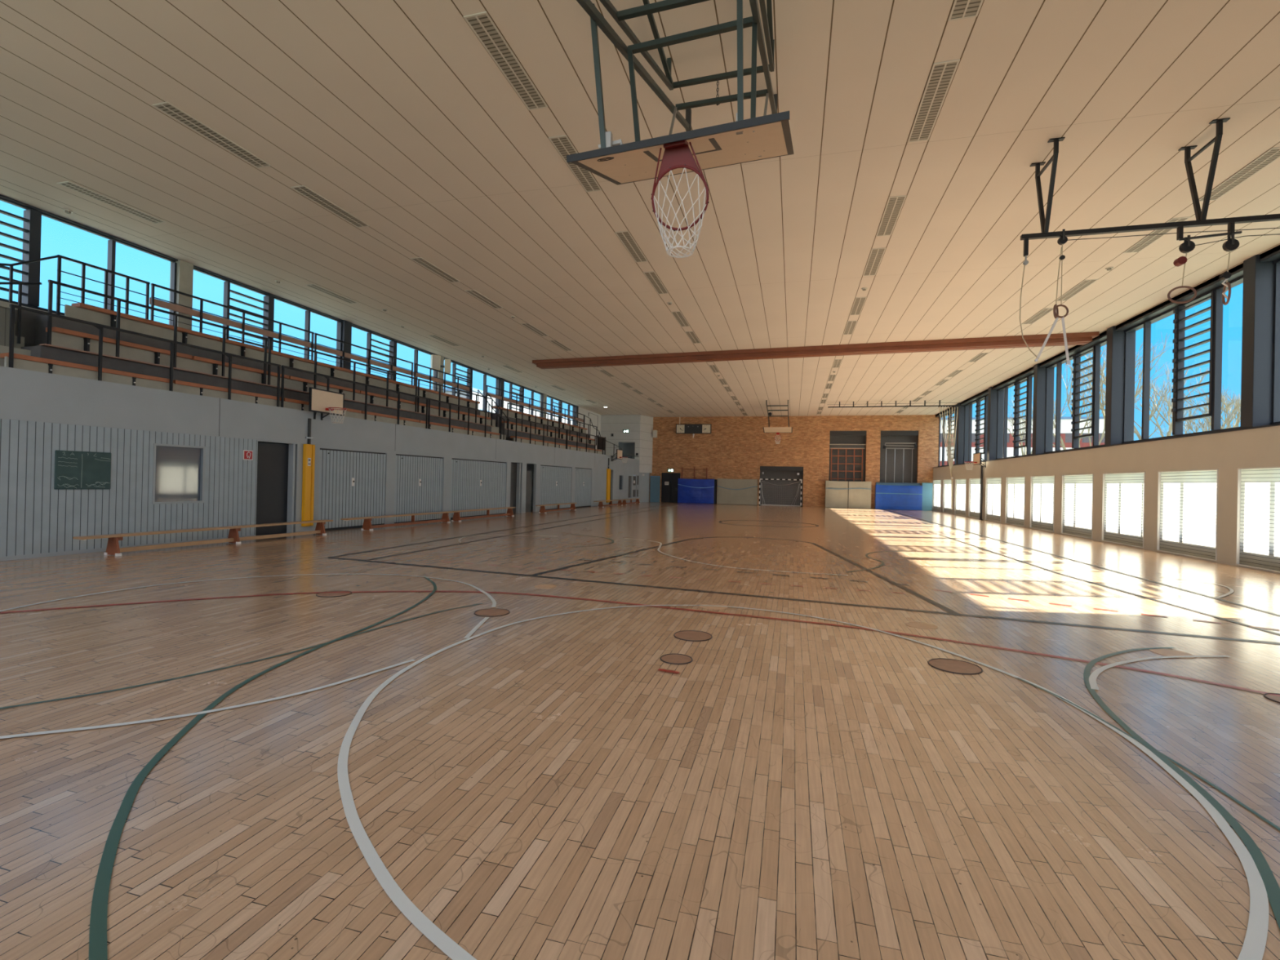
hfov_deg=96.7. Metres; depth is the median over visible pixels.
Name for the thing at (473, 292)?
recessed light
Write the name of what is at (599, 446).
screen
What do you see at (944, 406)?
rope
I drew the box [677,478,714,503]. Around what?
mat
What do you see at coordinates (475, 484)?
door
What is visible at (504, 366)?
recessed light
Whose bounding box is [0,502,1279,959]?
floor
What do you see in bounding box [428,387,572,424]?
building
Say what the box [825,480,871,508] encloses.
mat
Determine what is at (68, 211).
smoke detector
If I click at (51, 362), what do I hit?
bench
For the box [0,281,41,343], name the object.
stair handrail
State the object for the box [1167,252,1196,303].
ring
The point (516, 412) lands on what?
bench
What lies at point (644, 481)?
wall
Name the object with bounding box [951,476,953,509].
rope tail
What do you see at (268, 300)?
window
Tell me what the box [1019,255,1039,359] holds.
rope
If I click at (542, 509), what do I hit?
bench
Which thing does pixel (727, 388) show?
recessed light
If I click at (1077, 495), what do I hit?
window
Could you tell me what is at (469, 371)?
window
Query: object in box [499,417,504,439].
stair handrail
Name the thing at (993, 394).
column
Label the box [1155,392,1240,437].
bare tree
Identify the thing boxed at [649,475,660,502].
mat
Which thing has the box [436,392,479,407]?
bench
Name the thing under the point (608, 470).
padding
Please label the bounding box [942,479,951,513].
window
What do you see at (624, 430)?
exit sign
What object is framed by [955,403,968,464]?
column
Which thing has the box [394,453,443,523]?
door
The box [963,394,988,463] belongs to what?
window
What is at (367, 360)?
railing
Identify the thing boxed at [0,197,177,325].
window
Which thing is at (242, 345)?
bench
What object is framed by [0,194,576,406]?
trim
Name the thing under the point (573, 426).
bench
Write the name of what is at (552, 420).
bench
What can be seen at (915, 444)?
frame
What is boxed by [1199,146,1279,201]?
recessed light
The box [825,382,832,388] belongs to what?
recessed light
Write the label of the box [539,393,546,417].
column
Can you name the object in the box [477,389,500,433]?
stair handrail
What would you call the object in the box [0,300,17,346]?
wooden box
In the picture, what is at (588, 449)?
bench
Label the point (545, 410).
railing
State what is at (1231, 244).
gantry
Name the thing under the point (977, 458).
goal
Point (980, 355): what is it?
recessed light
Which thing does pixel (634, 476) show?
door
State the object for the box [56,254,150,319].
railing
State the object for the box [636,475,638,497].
door
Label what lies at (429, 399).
railing
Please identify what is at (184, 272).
column
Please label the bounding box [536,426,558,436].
bench
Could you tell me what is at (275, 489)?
door
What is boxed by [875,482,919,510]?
trolley
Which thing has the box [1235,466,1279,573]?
window
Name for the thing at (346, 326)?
column
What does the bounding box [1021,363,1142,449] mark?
bare tree
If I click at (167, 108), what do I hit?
recessed light
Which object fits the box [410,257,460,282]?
recessed light
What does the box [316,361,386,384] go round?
bench
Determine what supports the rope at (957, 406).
hanging from the track
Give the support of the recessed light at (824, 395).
in the ceiling
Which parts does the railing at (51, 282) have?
post, post, rail, post, post, post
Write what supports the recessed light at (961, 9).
in the ceiling
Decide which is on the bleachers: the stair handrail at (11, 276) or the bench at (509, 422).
the bench at (509, 422)
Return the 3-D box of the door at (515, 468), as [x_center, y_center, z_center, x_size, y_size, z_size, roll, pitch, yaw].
[-5.992,0.387,26.852,0.350,2.380,1.050,1,0,17]
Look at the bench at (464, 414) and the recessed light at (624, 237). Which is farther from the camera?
the bench at (464, 414)
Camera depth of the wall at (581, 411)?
42.23 m
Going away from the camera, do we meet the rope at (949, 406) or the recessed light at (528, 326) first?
the recessed light at (528, 326)
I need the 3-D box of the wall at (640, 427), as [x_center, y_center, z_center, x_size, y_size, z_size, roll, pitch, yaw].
[-0.967,-2.914,45.813,4.325,4.610,1.596,1,0,-10]
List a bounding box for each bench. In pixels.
[0,352,169,386]
[45,326,191,364]
[71,302,220,343]
[72,519,333,555]
[173,379,280,403]
[191,355,288,383]
[216,337,314,367]
[284,397,361,416]
[288,375,359,393]
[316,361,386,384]
[340,511,453,530]
[357,390,413,408]
[361,410,419,425]
[386,378,439,397]
[413,401,457,417]
[419,420,464,432]
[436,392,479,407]
[451,506,515,521]
[454,410,491,423]
[464,427,500,437]
[490,405,524,417]
[502,421,534,431]
[510,435,542,444]
[524,413,549,423]
[535,502,577,513]
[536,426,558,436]
[543,440,565,448]
[548,419,569,428]
[560,431,578,440]
[567,444,585,450]
[568,424,587,432]
[579,435,595,444]
[585,447,602,453]
[593,499,623,507]
[622,497,639,505]
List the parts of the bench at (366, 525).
seat, rail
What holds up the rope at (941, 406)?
hanging from the track
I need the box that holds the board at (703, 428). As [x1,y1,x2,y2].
[675,423,711,433]
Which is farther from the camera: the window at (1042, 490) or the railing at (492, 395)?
the railing at (492, 395)
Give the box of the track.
[826,400,963,408]
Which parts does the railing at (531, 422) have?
post, post, rail, post, post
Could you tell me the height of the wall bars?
2.880 m
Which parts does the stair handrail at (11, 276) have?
post, rail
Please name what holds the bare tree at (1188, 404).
on the ground
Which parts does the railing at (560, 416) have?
rail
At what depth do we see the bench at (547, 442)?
30.65 m
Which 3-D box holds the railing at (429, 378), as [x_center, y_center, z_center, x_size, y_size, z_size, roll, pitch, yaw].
[-8.316,-3.915,24.175,0.095,1.302,3.800,1,0,17]
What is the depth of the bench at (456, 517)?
22.65 m
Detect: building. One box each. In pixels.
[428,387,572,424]
[939,416,1105,466]
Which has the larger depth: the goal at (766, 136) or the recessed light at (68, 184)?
the recessed light at (68, 184)
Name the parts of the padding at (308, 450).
label plate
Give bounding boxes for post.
[978,465,982,519]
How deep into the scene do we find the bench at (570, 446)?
33.33 m
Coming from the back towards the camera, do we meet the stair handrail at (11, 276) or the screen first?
the screen
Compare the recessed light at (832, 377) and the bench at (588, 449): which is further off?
the bench at (588, 449)
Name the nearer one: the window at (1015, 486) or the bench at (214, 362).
the bench at (214, 362)
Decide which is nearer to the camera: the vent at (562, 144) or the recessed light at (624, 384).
the vent at (562, 144)
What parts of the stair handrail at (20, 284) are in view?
post, rail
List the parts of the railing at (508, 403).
post, post, rail, post, post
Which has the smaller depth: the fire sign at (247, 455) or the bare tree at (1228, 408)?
the fire sign at (247, 455)
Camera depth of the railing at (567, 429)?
34.87 m
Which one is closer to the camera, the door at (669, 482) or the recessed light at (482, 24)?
the recessed light at (482, 24)
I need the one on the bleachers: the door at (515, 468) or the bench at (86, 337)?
the bench at (86, 337)
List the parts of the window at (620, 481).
pane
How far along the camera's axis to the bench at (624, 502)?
40.77 m
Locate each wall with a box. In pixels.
[0,365,639,532]
[21,305,600,506]
[600,414,653,473]
[618,441,635,458]
[639,472,649,502]
[648,414,939,508]
[932,425,1279,573]
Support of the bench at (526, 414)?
on the bleachers
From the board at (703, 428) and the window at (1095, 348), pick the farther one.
the board at (703, 428)
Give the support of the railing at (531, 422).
on the wall at (27, 395)
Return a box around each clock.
[676,424,684,432]
[702,424,710,432]
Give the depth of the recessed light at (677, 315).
18.55 m
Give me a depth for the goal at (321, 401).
15.94 m
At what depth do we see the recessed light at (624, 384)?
31.48 m
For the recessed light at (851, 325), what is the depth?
19.15 m
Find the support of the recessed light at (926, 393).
in the ceiling
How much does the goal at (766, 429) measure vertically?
2.508 m
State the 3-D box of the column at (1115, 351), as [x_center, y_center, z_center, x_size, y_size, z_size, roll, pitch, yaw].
[15.503,-3.027,18.386,0.630,3.835,0.360,1,0,15]
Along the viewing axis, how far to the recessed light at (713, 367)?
26.46 m
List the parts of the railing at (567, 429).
rail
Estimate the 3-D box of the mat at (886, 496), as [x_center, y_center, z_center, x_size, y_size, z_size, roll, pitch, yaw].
[18.841,1.267,41.531,3.122,1.780,0.488,1,0,15]
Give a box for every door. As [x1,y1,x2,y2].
[255,442,295,535]
[318,448,386,530]
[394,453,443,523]
[450,457,506,519]
[510,462,520,513]
[525,464,532,511]
[539,465,571,510]
[574,467,591,507]
[627,475,631,497]
[632,475,635,502]
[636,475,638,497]
[661,473,679,502]
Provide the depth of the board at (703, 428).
45.84 m
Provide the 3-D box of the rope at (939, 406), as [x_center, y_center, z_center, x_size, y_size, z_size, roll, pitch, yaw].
[18.866,-2.300,35.225,2.240,4.327,0.105,1,0,-42]
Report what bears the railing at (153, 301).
on the bleachers
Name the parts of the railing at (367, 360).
post, post, rail, rail, rail, post, post, post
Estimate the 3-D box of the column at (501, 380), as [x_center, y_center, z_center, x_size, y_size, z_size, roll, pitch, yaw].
[-7.482,-4.380,30.370,0.310,2.070,0.340,1,0,15]
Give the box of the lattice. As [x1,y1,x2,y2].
[829,444,866,481]
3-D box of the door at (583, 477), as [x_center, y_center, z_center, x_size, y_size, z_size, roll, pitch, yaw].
[-3.463,0.469,34.516,0.110,2.380,2.600,1,0,17]
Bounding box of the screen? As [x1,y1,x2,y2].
[596,435,605,454]
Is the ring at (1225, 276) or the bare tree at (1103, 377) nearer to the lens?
the ring at (1225, 276)
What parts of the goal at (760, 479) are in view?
post, post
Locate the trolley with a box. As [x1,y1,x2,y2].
[714,479,716,503]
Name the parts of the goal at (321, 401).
support arm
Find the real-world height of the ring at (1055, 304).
1.124 m
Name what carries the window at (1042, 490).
in the wall at (1227, 452)
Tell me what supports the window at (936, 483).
in the wall at (1227, 452)
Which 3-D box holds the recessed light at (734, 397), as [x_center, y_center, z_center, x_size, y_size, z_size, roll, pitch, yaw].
[5.864,-5.096,35.482,0.300,0.013,1.700,1,0,15]
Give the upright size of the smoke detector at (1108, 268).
0.050 m
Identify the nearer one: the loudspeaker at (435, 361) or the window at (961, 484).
the loudspeaker at (435, 361)
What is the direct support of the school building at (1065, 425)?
on the ground
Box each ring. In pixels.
[1034,244,1071,364]
[1053,246,1062,318]
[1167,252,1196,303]
[1218,250,1231,305]
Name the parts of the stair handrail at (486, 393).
post, rail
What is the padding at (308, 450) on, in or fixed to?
attached to the wall at (27, 395)
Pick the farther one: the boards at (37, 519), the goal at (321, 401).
the goal at (321, 401)
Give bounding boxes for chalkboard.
[53,449,111,489]
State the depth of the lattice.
43.18 m
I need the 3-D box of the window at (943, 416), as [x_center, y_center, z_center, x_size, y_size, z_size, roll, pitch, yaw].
[20.895,-2.756,38.411,0.300,3.665,6.020,1,0,15]
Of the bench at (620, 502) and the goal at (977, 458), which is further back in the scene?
the bench at (620, 502)
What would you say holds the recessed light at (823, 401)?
in the ceiling
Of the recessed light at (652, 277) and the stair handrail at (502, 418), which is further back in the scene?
the stair handrail at (502, 418)
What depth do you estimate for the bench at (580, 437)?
36.20 m
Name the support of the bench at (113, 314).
on the bleachers
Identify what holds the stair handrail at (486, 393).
on the bleachers
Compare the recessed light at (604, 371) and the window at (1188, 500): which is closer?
the window at (1188, 500)
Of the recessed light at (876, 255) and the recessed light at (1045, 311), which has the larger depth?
the recessed light at (1045, 311)
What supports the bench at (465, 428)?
on the bleachers
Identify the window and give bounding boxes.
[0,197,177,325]
[151,443,205,504]
[193,267,342,367]
[351,324,437,391]
[444,358,499,413]
[504,380,542,417]
[546,395,574,424]
[618,475,623,490]
[932,480,941,511]
[937,408,956,466]
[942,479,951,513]
[954,478,966,515]
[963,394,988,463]
[968,478,980,518]
[985,477,1001,522]
[995,373,1033,459]
[1004,476,1025,526]
[1029,475,1054,532]
[1044,338,1106,453]
[1061,473,1093,538]
[1101,471,1145,548]
[1122,275,1243,443]
[1156,469,1218,561]
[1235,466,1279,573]
[1270,258,1279,424]
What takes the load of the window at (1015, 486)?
in the wall at (1227, 452)
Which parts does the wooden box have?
lid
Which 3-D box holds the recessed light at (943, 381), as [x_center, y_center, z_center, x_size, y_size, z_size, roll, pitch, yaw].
[15.222,-4.910,28.695,0.300,0.013,1.700,1,0,15]
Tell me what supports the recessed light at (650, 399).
in the ceiling
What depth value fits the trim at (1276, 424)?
15.97 m
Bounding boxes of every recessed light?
[57,181,164,223]
[151,101,271,168]
[290,185,369,227]
[305,284,357,303]
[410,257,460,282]
[428,334,460,346]
[462,11,547,110]
[465,289,502,308]
[502,364,522,372]
[520,323,548,336]
[549,340,573,351]
[550,385,565,390]
[599,369,614,377]
[614,231,648,262]
[620,382,633,387]
[631,389,644,394]
[643,271,668,293]
[646,398,657,402]
[671,311,689,326]
[684,331,700,343]
[708,364,719,372]
[718,378,727,384]
[724,386,732,391]
[730,395,737,399]
[820,399,826,403]
[822,393,828,398]
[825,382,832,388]
[827,374,835,381]
[832,359,842,367]
[843,320,857,334]
[849,297,866,315]
[862,247,886,275]
[875,195,906,236]
[907,58,959,142]
[911,396,923,401]
[920,391,932,395]
[935,379,949,385]
[946,369,964,377]
[947,0,983,21]
[968,352,989,362]
[1022,307,1053,324]
[1054,279,1097,301]
[1123,216,1191,253]
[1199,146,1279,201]
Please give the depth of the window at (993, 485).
28.97 m
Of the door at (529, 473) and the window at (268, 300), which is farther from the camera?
the door at (529, 473)
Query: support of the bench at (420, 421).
on the bleachers
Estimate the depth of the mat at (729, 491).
44.46 m
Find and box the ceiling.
[0,0,1279,417]
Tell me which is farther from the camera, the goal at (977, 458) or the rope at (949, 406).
the rope at (949, 406)
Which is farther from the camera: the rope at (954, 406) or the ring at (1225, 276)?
the rope at (954, 406)
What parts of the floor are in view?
lid, lid, lid, lid, lid, lid, lid, lid, lid, lid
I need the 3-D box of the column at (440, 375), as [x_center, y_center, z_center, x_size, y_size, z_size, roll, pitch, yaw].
[-8.898,-4.429,25.097,0.310,2.070,0.340,1,0,15]
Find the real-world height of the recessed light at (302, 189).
0.013 m
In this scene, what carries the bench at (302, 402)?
on the bleachers
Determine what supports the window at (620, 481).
in the wall at (27, 395)
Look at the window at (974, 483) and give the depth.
32.00 m
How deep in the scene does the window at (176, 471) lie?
12.67 m
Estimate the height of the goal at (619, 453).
0.921 m
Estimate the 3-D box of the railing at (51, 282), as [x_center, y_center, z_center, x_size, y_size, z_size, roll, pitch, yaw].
[-10.603,-3.178,12.990,0.051,1.232,4.500,1,0,17]
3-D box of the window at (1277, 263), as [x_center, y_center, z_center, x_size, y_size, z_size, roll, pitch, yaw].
[13.240,-3.020,9.908,0.300,3.665,5.490,1,0,15]
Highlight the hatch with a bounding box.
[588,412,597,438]
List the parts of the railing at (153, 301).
post, post, rail, rail, rail, post, post, post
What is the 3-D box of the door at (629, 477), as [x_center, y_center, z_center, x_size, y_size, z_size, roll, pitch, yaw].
[-0.867,0.520,43.097,0.050,1.630,0.840,1,0,17]
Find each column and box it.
[168,259,193,329]
[336,320,351,369]
[432,355,444,392]
[495,377,504,411]
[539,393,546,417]
[572,405,578,426]
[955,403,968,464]
[986,386,1004,460]
[1031,363,1054,454]
[1104,325,1135,445]
[1240,254,1279,428]
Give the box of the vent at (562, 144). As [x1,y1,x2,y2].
[548,134,601,192]
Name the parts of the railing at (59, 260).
post, post, rail, rail, rail, post, post, post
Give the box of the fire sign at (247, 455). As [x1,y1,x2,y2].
[243,449,253,460]
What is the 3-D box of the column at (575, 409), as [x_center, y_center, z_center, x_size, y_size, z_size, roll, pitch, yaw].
[-4.650,-4.283,40.916,0.310,2.070,0.340,1,0,15]
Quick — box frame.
[882,442,916,483]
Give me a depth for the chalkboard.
10.95 m
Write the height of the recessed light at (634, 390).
0.013 m
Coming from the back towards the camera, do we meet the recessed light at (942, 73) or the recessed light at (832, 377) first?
the recessed light at (832, 377)
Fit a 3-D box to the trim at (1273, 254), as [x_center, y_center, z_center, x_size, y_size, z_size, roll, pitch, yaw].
[17.163,-4.804,24.170,0.600,0.170,35.500,1,0,15]
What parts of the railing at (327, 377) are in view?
post, post, rail, post, post, post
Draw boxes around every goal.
[308,386,346,423]
[566,0,794,257]
[611,448,627,462]
[759,478,802,506]
[763,400,792,444]
[964,452,986,469]
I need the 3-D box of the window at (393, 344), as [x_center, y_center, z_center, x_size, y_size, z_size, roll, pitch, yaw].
[-9.592,-4.436,22.457,0.200,2.035,5.120,1,0,15]
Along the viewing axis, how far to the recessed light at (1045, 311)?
17.40 m
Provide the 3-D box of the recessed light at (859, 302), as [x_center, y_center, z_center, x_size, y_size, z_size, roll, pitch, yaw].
[6.461,-5.144,16.888,0.300,0.013,1.700,1,0,15]
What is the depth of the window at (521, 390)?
32.68 m
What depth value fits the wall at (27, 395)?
15.31 m
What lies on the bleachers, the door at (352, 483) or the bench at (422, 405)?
the bench at (422, 405)
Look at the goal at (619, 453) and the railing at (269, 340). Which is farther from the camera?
the goal at (619, 453)
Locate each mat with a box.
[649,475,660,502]
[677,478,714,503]
[716,478,757,505]
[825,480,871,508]
[874,484,922,510]
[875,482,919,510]
[921,482,932,511]
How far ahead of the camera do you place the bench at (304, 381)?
16.79 m
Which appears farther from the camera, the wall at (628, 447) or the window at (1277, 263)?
the wall at (628, 447)
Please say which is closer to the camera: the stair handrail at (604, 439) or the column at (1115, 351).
the column at (1115, 351)
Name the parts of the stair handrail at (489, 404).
rail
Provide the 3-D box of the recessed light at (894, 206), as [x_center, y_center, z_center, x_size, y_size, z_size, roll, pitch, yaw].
[4.951,-5.196,11.267,0.300,0.013,1.700,1,0,15]
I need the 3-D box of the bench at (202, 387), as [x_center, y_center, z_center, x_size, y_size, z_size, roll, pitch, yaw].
[-10.010,-2.073,13.907,0.280,0.265,2.668,1,0,17]
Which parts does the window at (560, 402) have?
frame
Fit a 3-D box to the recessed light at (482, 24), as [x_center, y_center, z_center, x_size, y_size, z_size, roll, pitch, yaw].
[-1.683,-5.356,7.379,0.300,0.013,1.700,1,0,15]
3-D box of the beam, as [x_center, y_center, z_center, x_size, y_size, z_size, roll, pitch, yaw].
[5.343,-5.014,22.661,21.224,0.285,0.849,1,0,18]
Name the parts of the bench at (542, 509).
seat, rail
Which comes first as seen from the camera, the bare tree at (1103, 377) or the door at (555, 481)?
the door at (555, 481)
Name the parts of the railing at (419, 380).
post, post, rail, post, post, post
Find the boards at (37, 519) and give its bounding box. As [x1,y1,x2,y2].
[0,418,257,560]
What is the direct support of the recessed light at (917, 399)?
in the ceiling
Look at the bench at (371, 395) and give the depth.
19.15 m
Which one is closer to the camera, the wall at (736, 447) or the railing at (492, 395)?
the railing at (492, 395)
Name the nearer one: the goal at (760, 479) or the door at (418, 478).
the door at (418, 478)
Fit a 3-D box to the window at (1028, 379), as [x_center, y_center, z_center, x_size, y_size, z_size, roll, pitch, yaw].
[17.791,-2.863,26.856,0.300,3.665,5.490,1,0,15]
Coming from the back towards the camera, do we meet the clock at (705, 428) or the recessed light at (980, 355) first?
the clock at (705, 428)
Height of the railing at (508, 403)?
1.232 m
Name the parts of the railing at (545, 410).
rail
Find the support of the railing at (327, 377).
on the wall at (27, 395)
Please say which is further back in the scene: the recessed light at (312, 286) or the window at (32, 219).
the recessed light at (312, 286)
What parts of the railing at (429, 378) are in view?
post, post, rail, rail, post, post, post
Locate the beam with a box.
[532,331,1099,368]
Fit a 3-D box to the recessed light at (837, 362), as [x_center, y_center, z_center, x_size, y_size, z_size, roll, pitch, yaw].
[8.588,-5.071,24.807,0.300,0.013,1.700,1,0,15]
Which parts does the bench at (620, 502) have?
seat, rail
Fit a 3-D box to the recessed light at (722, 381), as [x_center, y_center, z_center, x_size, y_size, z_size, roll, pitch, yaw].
[4.355,-5.148,29.861,0.300,0.013,1.700,1,0,15]
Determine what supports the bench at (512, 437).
on the bleachers
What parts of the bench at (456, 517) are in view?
seat, rail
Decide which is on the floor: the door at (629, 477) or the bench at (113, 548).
the bench at (113, 548)
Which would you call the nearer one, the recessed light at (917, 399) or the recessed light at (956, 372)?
the recessed light at (956, 372)
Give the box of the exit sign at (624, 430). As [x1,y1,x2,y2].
[622,429,629,432]
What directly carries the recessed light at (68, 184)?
in the ceiling
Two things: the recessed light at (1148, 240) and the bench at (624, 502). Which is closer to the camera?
the recessed light at (1148, 240)
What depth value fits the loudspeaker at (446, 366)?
24.51 m
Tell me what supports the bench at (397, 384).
on the bleachers
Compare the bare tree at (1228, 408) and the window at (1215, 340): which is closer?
the window at (1215, 340)
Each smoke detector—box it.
[62,208,73,213]
[1105,266,1113,271]
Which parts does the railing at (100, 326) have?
post, post, rail, post, post, post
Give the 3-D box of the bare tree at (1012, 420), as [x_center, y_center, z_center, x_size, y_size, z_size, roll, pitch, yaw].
[46.351,-3.934,69.539,7.517,14.317,6.005,1,0,15]
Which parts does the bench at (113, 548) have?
seat, rail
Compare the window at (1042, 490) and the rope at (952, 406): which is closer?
the window at (1042, 490)
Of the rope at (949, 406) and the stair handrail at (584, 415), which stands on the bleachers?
the stair handrail at (584, 415)
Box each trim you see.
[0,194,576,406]
[934,423,1279,467]
[935,244,1279,417]
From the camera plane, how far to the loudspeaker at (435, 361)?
23.72 m
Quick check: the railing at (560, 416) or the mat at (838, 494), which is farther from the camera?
the mat at (838, 494)
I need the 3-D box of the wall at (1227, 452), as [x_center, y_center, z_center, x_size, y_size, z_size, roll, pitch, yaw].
[15.504,-1.384,18.423,0.680,7.120,48.000,1,0,15]
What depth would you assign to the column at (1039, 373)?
23.89 m
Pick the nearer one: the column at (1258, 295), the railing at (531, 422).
the column at (1258, 295)
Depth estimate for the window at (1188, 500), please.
14.69 m
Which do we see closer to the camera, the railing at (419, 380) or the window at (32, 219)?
the window at (32, 219)
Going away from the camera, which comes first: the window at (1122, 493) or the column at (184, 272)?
the column at (184, 272)
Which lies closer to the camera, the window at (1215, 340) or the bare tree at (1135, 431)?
the window at (1215, 340)
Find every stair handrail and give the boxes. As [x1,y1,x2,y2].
[0,254,60,302]
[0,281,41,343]
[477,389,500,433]
[485,391,509,436]
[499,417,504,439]
[583,415,600,438]
[604,439,639,458]
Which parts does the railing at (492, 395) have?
rail, rail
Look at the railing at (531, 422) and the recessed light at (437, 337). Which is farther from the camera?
the railing at (531, 422)
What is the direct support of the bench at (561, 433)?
on the bleachers
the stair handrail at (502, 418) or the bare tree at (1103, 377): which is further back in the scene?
the bare tree at (1103, 377)
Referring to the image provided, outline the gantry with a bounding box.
[1020,117,1279,256]
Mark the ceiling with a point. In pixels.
(395, 113)
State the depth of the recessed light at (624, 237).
12.92 m
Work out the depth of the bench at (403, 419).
18.86 m
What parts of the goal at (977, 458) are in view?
edge frame, support arm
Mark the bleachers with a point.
(33, 337)
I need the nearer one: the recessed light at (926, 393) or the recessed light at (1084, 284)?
the recessed light at (1084, 284)
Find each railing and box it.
[8,303,280,406]
[47,279,267,384]
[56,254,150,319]
[149,283,314,360]
[267,338,417,412]
[280,364,428,428]
[313,333,413,385]
[413,363,471,399]
[417,378,493,426]
[427,398,502,439]
[486,385,542,417]
[506,402,559,438]
[515,417,567,448]
[542,402,584,427]
[559,416,597,444]
[566,429,604,454]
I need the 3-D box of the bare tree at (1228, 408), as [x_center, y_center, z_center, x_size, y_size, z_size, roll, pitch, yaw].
[27.676,-1.029,27.101,4.661,7.374,2.504,1,0,-34]
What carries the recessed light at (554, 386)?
in the ceiling
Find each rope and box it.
[937,405,951,476]
[940,405,951,475]
[943,405,951,474]
[946,405,951,473]
[948,405,951,471]
[951,405,952,449]
[951,405,955,467]
[951,405,958,470]
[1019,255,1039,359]
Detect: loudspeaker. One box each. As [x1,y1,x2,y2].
[430,354,440,370]
[440,359,450,373]
[653,430,657,437]
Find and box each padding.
[301,417,315,526]
[605,457,610,502]
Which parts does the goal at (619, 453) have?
edge frame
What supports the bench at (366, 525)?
on the floor
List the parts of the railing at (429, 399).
post, post, rail, post, post, post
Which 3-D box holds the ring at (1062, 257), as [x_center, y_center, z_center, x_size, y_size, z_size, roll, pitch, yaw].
[6.490,-2.750,8.941,0.480,1.890,0.078,1,0,11]
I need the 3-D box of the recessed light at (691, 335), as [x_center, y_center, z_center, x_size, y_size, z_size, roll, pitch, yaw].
[1.953,-5.231,20.919,0.300,0.013,1.700,1,0,15]
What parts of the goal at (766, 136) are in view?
bracket plate, stay rod, ceiling rail, chain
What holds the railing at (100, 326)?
on the wall at (27, 395)
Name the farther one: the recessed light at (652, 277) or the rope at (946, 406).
the rope at (946, 406)
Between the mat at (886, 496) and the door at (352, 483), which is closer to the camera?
the door at (352, 483)
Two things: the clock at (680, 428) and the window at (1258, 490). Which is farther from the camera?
the clock at (680, 428)
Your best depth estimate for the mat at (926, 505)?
41.07 m
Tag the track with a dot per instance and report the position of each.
(895, 403)
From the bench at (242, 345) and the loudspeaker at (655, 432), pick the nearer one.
the bench at (242, 345)
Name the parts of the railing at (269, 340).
post, post, rail, post, post, post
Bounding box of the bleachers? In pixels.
[0,304,602,453]
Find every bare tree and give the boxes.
[1007,391,1062,455]
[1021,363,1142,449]
[1066,331,1171,431]
[1080,363,1209,439]
[1150,395,1199,436]
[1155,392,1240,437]
[1182,379,1240,432]
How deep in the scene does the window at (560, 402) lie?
38.11 m
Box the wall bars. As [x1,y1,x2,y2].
[681,466,707,479]

